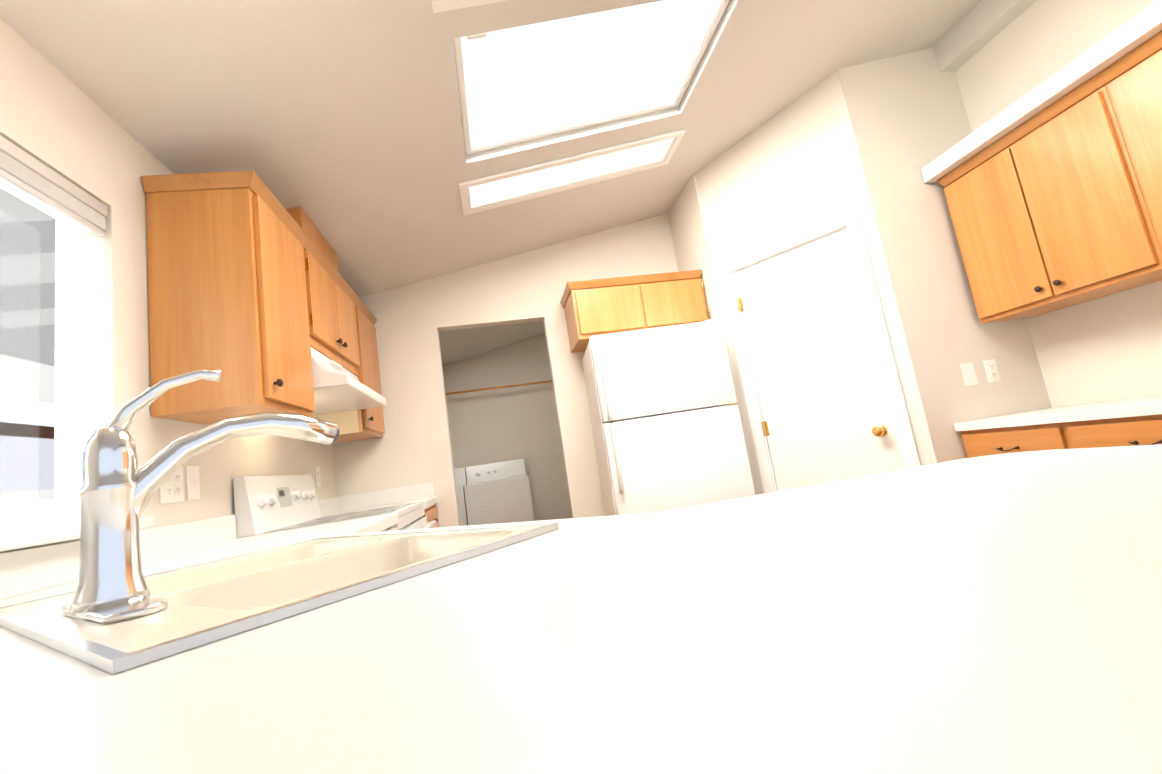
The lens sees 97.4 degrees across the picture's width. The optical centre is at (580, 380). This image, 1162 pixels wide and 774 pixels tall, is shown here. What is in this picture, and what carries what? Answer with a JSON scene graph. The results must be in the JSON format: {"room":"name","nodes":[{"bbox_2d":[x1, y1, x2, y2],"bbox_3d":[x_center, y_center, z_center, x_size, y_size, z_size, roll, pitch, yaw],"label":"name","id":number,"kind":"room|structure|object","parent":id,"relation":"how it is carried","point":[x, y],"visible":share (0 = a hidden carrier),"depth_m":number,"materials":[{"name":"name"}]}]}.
{"room":"kitchen","nodes":[
{"label":"kitchen","id":0,"kind":"room"},
{"bbox_2d":[0,18,336,552],"bbox_3d":[-1.491,0.403,2.045,0.190,2.310,8.350,-7,-9,-10],"label":"wall","id":1,"kind":"structure","parent":0,"point":[53,118],"depth_m":1.54,"materials":[{"name":"paint"}]},
{"bbox_2d":[0,135,107,535],"bbox_3d":[-1.326,-0.158,0.921,0.111,0.935,1.120,-7,-9,-10],"label":"window","id":2,"kind":"structure","parent":1,"relation":"in","point":[78,214],"depth_m":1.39,"materials":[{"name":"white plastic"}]},
{"bbox_2d":[0,135,107,331],"bbox_3d":[-1.333,-0.412,0.964,0.048,0.416,1.100,-7,-9,-10],"label":"window blind","id":3,"kind":"object","parent":2,"relation":"attached to","point":[23,175],"depth_m":1.42,"materials":[{"name":"white"}]},
{"bbox_2d":[0,516,153,551],"bbox_3d":[-1.191,0.308,0.860,0.120,0.030,1.220,-7,-9,-10],"label":"window sill","id":4,"kind":"structure","parent":1,"relation":"attached to","point":[18,541],"depth_m":1.11,"materials":[{"name":"white paint"}]},
{"bbox_2d":[159,467,183,502],"bbox_3d":[-1.329,0.339,1.660,0.008,0.115,0.116,-7,-9,-10],"label":"outlet","id":5,"kind":"object","parent":1,"relation":"attached to","point":[171,488],"visible":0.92,"depth_m":1.66,"materials":[{"name":"white plastic"}]},
{"bbox_2d":[186,466,199,499],"bbox_3d":[-1.343,0.355,1.775,0.016,0.115,0.070,-7,-9,-10],"label":"light switch","id":6,"kind":"object","parent":1,"relation":"attached to","point":[192,483],"visible":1,"depth_m":1.77,"materials":[{"name":"white plastic"}]},
{"bbox_2d":[141,171,324,424],"bbox_3d":[-1.279,-0.257,1.920,0.335,0.800,0.478,-7,-9,-10],"label":"upper cabinet","id":7,"kind":"object","parent":1,"relation":"attached to","point":[253,297],"depth_m":1.71,"materials":[{"name":"brown wood"}]},
{"bbox_2d":[289,206,337,270],"bbox_3d":[-1.456,-0.643,2.552,0.301,0.180,0.530,-7,-9,-10],"label":"upper cabinet","id":8,"kind":"object","parent":1,"relation":"attached to","point":[299,214],"depth_m":2.49,"materials":[{"name":"brown wood"}]},
{"bbox_2d":[315,467,320,486],"bbox_3d":[-1.533,0.567,2.978,0.008,0.115,0.070,-7,-9,-10],"label":"outlet","id":9,"kind":"object","parent":1,"relation":"attached to","point":[317,477],"visible":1,"depth_m":2.97,"materials":[{"name":"white plastic"}]},
{"bbox_2d":[309,235,364,378],"bbox_3d":[-1.397,-0.305,2.553,0.335,0.482,0.774,-7,-9,-10],"label":"upper cabinet","id":10,"kind":"object","parent":1,"relation":"attached to","point":[338,313],"depth_m":2.57,"materials":[{"name":"brown wood"}]},
{"bbox_2d":[311,347,386,414],"bbox_3d":[-1.285,0.018,2.514,0.456,0.190,0.764,-7,-9,-10],"label":"range hood","id":11,"kind":"object","parent":10,"relation":"attached to","point":[338,387],"visible":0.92,"depth_m":2.39,"materials":[{"name":"white metal"}]},
{"bbox_2d":[321,296,384,443],"bbox_3d":[-1.470,-0.041,3.153,0.335,0.800,0.508,-7,-9,-10],"label":"upper cabinet","id":12,"kind":"object","parent":1,"relation":"attached to","point":[361,424],"depth_m":3.11,"materials":[{"name":"brown wood"}]},
{"bbox_2d":[0,0,980,365],"bbox_3d":[0.265,-1.360,2.728,4.650,1.025,8.550,-7,-9,-10],"label":"ceiling","id":13,"kind":"structure","parent":0,"point":[338,122],"depth_m":2.12,"materials":[{"name":"paint"}]},
{"bbox_2d":[452,39,464,143],"bbox_3d":[0.016,-1.459,2.245,1.180,0.384,0.770,-7,-9,-10],"label":"skylight well","id":14,"kind":"object","parent":13,"relation":"attached to","point":[458,89],"depth_m":2.31,"materials":[{"name":"paint"}]},
{"bbox_2d":[453,0,728,154],"bbox_3d":[0.033,-1.331,2.225,1.125,0.250,0.724,-7,-9,-10],"label":"skylight","id":15,"kind":"object","parent":14,"relation":"attached to","point":[524,83],"visible":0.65,"depth_m":2.20,"materials":[{"name":"white glass"}]},
{"bbox_2d":[431,0,507,12],"bbox_3d":[0.158,-1.396,1.586,1.272,0.267,0.325,-7,-9,-10],"label":"ceiling light panel","id":16,"kind":"object","parent":13,"relation":"attached to","point":[441,5],"visible":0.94,"depth_m":1.61,"materials":[{"name":"white paint"}]},
{"bbox_2d":[459,129,685,215],"bbox_3d":[-0.043,-1.169,2.878,1.272,0.267,0.320,-7,-9,-10],"label":"skylight","id":17,"kind":"object","parent":13,"relation":"attached to","point":[526,183],"visible":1,"depth_m":2.86,"materials":[{"name":"white glass"}]},
{"bbox_2d":[933,0,1036,72],"bbox_3d":[2.449,-2.247,0.947,0.220,0.256,4.120,-7,-9,-10],"label":"ridge beam","id":18,"kind":"structure","parent":13,"relation":"attached to","point":[980,25],"depth_m":2.71,"materials":[{"name":"paint"}]},
{"bbox_2d":[333,213,678,526],"bbox_3d":[-0.357,0.196,3.617,2.760,2.845,0.100,-7,-9,-10],"label":"wall","id":19,"kind":"structure","parent":0,"point":[411,446],"depth_m":3.58,"materials":[{"name":"paint"}]},
{"bbox_2d":[560,270,709,352],"bbox_3d":[0.365,-0.475,3.577,0.937,0.386,0.414,-7,-9,-10],"label":"upper cabinet","id":20,"kind":"object","parent":19,"relation":"attached to","point":[596,307],"visible":0.88,"depth_m":3.39,"materials":[{"name":"brown wood"}]},
{"bbox_2d":[442,334,571,520],"bbox_3d":[-1.052,0.737,6.280,2.430,2.784,0.120,-7,-9,-10],"label":"wall","id":21,"kind":"structure","parent":0,"point":[501,425],"depth_m":6.26,"materials":[{"name":"paint"}]},
{"bbox_2d":[445,380,551,394],"bbox_3d":[-0.771,0.061,6.206,1.777,0.028,0.028,-7,-9,-10],"label":"hanging rod","id":22,"kind":"object","parent":21,"relation":"attached to","point":[491,388],"visible":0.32,"depth_m":6.16,"materials":[{"name":"brown wood"}]},
{"bbox_2d":[695,71,935,494],"bbox_3d":[1.327,-0.211,2.978,0.100,2.951,0.990,0,-12,-45],"label":"wall","id":23,"kind":"structure","parent":0,"point":[794,167],"depth_m":2.98,"materials":[{"name":"paint"}]},
{"bbox_2d":[734,228,904,490],"bbox_3d":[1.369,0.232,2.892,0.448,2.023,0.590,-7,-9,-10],"label":"pantry door","id":24,"kind":"structure","parent":23,"relation":"in","point":[825,408],"depth_m":2.91,"materials":[{"name":"white paint"}]},
{"bbox_2d":[719,208,920,493],"bbox_3d":[1.384,0.199,2.910,0.116,2.112,0.844,0,-12,-45],"label":"door frame","id":25,"kind":"structure","parent":23,"relation":"attached to","point":[850,220],"depth_m":2.84,"materials":[{"name":"white paint"}]},
{"bbox_2d":[668,0,1161,494],"bbox_3d":[1.836,-0.447,2.534,1.550,3.130,3.090,-7,-9,-10],"label":"wall","id":26,"kind":"structure","parent":0,"point":[912,115],"depth_m":2.65,"materials":[{"name":"paint"}]},
{"bbox_2d":[960,362,977,385],"bbox_3d":[1.977,-0.032,2.593,0.070,0.115,0.016,-7,-9,-10],"label":"light switch","id":27,"kind":"object","parent":26,"relation":"attached to","point":[969,374],"visible":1,"depth_m":2.60,"materials":[{"name":"white plastic"}]},
{"bbox_2d":[983,359,1000,382],"bbox_3d":[2.111,-0.049,2.620,0.070,0.115,0.008,-7,-9,-10],"label":"outlet","id":28,"kind":"object","parent":26,"relation":"attached to","point":[991,370],"visible":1,"depth_m":2.62,"materials":[{"name":"white plastic"}]},
{"bbox_2d":[933,76,1161,323],"bbox_3d":[2.201,-0.762,2.347,0.335,0.798,0.757,-7,-9,-10],"label":"upper cabinet","id":29,"kind":"object","parent":26,"relation":"attached to","point":[1052,184],"depth_m":2.25,"materials":[{"name":"brown wood"}]},
{"bbox_2d":[1089,28,1161,271],"bbox_3d":[2.315,-0.891,1.613,0.335,0.798,0.751,-7,-9,-10],"label":"upper cabinet","id":30,"kind":"object","parent":26,"relation":"attached to","point":[1128,89],"depth_m":1.91,"materials":[{"name":"brown wood"}]},
{"bbox_3d":[0.674,1.328,2.321,4.650,0.060,8.550,-7,-9,-10],"label":"floor","id":31,"kind":"structure","parent":0,"visible":0},
{"bbox_2d":[233,475,436,538],"bbox_3d":[-1.027,0.974,2.361,0.663,1.150,0.748,-7,-9,-10],"label":"range","id":32,"kind":"object","parent":31,"relation":"on","point":[267,504],"visible":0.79,"depth_m":2.24,"materials":[{"name":"white enameled metal"},{"name":"glass"},{"name":"plastic"}]},
{"bbox_2d":[383,526,396,530],"bbox_3d":[-0.918,0.985,1.637,0.627,0.857,0.617,-7,-9,-10],"label":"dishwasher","id":33,"kind":"object","parent":31,"relation":"on","point":[393,528],"depth_m":1.98,"materials":[{"name":"white"}]},
{"bbox_2d":[454,467,467,525],"bbox_3d":[-1.577,1.566,5.595,0.685,1.115,0.714,-7,-9,-10],"label":"dryer","id":34,"kind":"object","parent":31,"relation":"on","point":[460,478],"visible":0.1,"depth_m":5.36,"materials":[{"name":"white metal"}]},
{"bbox_2d":[464,459,533,524],"bbox_3d":[-0.899,1.482,5.721,0.685,1.115,0.700,-7,-9,-10],"label":"washer","id":35,"kind":"object","parent":31,"relation":"on","point":[497,492],"visible":0.48,"depth_m":5.42,"materials":[{"name":"white metal"}]},
{"bbox_2d":[0,444,1161,773],"bbox_3d":[-0.475,0.744,0.925,1.320,1.008,2.279,-7,-9,-10],"label":"countertop","id":36,"kind":"structure","parent":31,"relation":"on","point":[992,614],"depth_m":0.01,"materials":[{"name":"white laminate"}]},
{"bbox_2d":[62,369,339,623],"bbox_3d":[-0.551,0.140,0.722,0.328,0.304,0.297,-7,-9,-10],"label":"faucet","id":37,"kind":"object","parent":36,"relation":"on","point":[117,488],"visible":1,"depth_m":0.65,"materials":[{"name":"silver metal"}]},
{"bbox_2d":[0,523,558,673],"bbox_3d":[-0.492,0.398,0.819,0.770,0.192,0.550,-15,-10,34],"label":"sink","id":38,"kind":"object","parent":36,"relation":"in","point":[212,601],"visible":0.4,"depth_m":0.75,"materials":[{"name":"white ceramic"}]},
{"bbox_2d":[582,319,755,515],"bbox_3d":[0.561,0.561,3.232,0.820,1.720,0.691,-8,-9,-5],"label":"refrigerator","id":39,"kind":"object","parent":31,"relation":"on","point":[668,432],"visible":0.5,"depth_m":2.99,"materials":[{"name":"white metal"}]},
{"bbox_2d":[954,395,1161,457],"bbox_3d":[2.317,0.497,1.771,0.621,0.915,1.532,-7,-9,-10],"label":"base cabinet","id":40,"kind":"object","parent":31,"relation":"on","point":[1132,422],"depth_m":2.07,"materials":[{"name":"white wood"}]}
]}

